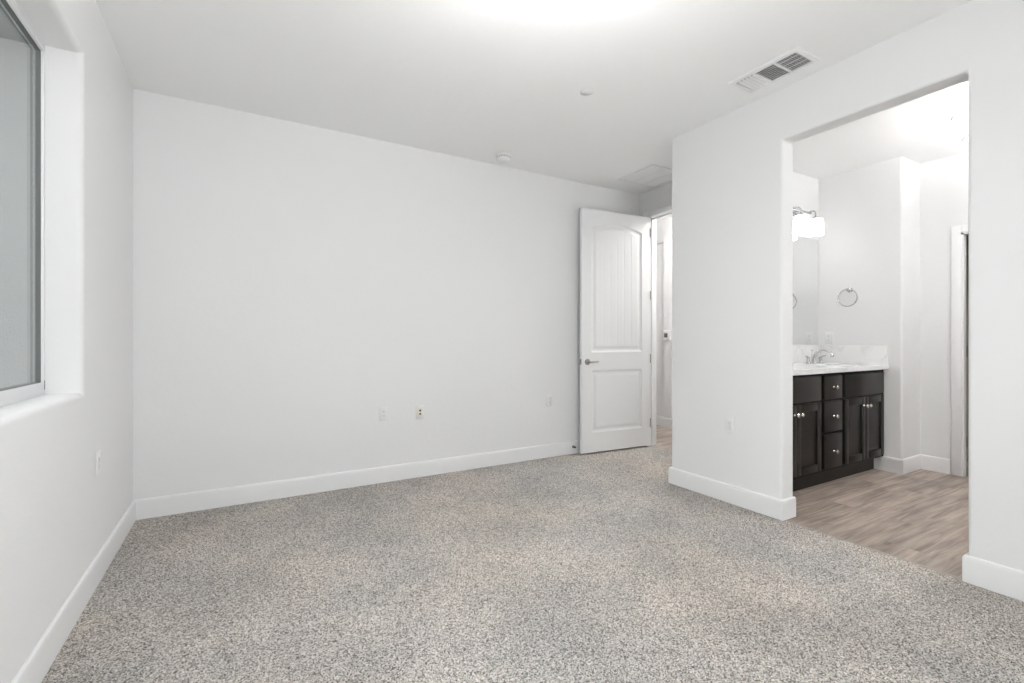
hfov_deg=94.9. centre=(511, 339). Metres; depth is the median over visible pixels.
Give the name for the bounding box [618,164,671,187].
access panel
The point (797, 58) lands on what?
ceiling vent
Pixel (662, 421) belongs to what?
baseboard
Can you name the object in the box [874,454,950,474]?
baseboard
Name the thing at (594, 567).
floor
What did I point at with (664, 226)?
wall
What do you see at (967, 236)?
door
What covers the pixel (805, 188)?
wall
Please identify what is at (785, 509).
baseboard
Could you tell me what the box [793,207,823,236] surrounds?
vanity light
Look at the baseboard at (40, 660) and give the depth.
1.86 m
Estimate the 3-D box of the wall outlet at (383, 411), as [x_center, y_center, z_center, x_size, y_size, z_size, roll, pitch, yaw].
[-1.033,0.598,3.787,0.070,0.115,0.008,0,0,-30]
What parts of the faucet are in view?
lever, lever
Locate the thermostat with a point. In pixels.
(666, 333)
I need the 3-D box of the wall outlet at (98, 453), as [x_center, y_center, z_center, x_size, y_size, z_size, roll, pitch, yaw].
[-1.974,0.590,2.243,0.008,0.115,0.070,0,0,-30]
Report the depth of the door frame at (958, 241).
3.99 m
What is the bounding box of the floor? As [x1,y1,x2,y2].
[42,425,1023,682]
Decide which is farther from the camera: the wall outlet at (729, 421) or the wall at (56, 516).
the wall outlet at (729, 421)
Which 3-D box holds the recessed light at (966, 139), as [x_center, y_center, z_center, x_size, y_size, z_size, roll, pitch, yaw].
[3.624,-1.571,3.653,0.190,0.007,0.190,0,0,-30]
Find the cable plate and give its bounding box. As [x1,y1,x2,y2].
[416,405,423,418]
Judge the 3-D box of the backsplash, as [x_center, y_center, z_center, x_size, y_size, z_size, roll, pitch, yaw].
[2.243,0.140,4.169,1.805,0.165,0.020,0,0,-30]
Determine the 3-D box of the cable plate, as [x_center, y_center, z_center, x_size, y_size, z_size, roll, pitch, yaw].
[-0.771,0.609,3.937,0.070,0.115,0.010,0,0,-30]
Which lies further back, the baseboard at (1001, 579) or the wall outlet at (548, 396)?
the wall outlet at (548, 396)
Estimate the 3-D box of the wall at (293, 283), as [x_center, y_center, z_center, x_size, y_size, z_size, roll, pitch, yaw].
[-0.486,-0.215,4.177,4.519,2.830,0.120,0,0,-30]
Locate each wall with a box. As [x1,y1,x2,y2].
[0,0,132,682]
[0,38,34,389]
[133,88,638,499]
[639,183,671,416]
[656,217,671,418]
[672,0,1023,570]
[793,172,818,345]
[819,157,919,458]
[920,152,968,458]
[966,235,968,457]
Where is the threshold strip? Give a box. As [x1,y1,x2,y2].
[787,520,961,579]
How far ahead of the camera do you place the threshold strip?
2.54 m
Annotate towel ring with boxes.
[838,287,857,306]
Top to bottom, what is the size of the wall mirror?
1.029 m
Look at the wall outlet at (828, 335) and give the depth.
4.54 m
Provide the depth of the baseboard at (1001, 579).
2.14 m
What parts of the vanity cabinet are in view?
cabinet door, false drawer, cabinet door, drawer, drawer, drawer, cabinet door, false drawer, cabinet door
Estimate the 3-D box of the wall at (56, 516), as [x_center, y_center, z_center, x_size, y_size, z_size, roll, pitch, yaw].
[-1.403,-0.215,1.095,0.150,2.830,4.500,0,0,-30]
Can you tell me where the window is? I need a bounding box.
[0,0,44,406]
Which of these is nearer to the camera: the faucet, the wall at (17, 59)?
the wall at (17, 59)
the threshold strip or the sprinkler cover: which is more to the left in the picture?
the sprinkler cover
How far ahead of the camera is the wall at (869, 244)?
4.21 m
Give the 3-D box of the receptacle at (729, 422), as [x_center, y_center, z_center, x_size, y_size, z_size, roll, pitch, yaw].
[1.533,0.605,3.310,0.004,0.067,0.033,0,0,-30]
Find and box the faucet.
[805,348,833,363]
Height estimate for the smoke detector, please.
0.055 m
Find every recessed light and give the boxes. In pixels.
[951,110,968,120]
[961,136,968,141]
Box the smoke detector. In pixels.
[495,153,511,163]
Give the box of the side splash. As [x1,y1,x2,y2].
[820,345,887,364]
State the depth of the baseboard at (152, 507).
3.58 m
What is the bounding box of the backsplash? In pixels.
[793,345,819,362]
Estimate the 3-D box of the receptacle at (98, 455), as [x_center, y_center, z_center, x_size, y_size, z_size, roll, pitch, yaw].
[-1.973,0.590,2.244,0.004,0.067,0.033,0,0,-30]
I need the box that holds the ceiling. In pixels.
[96,0,971,194]
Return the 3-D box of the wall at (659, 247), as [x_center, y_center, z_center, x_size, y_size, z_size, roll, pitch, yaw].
[1.788,-0.215,5.781,1.243,2.830,2.975,0,0,-30]
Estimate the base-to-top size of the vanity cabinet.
0.897 m
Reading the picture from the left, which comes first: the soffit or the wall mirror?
the soffit
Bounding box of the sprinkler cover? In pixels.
[580,89,592,95]
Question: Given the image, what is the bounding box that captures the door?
[580,208,650,453]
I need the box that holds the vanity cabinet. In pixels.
[793,369,883,491]
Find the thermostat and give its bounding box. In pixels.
[663,330,670,339]
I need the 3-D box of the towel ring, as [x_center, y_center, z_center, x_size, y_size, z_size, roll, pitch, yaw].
[3.132,-0.395,4.374,0.060,0.183,0.167,0,0,-30]
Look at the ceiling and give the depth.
2.79 m
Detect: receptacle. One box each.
[98,455,99,470]
[382,409,385,417]
[727,420,731,430]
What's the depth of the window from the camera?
1.96 m
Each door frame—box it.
[643,205,671,445]
[951,224,968,476]
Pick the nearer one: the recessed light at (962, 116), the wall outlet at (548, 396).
the recessed light at (962, 116)
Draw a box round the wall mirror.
[793,235,817,344]
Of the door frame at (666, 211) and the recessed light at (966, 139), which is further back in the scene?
the door frame at (666, 211)
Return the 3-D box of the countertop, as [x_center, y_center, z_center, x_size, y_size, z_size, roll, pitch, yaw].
[2.382,0.306,3.927,1.805,0.169,0.579,0,0,-30]
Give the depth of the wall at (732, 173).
3.00 m
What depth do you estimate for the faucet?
4.27 m
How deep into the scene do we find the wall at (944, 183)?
4.11 m
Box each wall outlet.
[95,450,100,476]
[379,406,387,420]
[546,394,551,405]
[725,417,734,433]
[825,332,832,343]
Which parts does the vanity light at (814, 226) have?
arm, lamp shade, arm, lamp shade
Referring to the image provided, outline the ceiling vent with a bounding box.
[729,46,820,92]
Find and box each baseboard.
[11,500,135,682]
[135,440,579,519]
[656,415,671,428]
[668,467,795,520]
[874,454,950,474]
[962,552,1023,601]
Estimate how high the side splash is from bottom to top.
0.165 m
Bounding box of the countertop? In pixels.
[793,362,888,375]
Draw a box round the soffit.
[0,1,30,43]

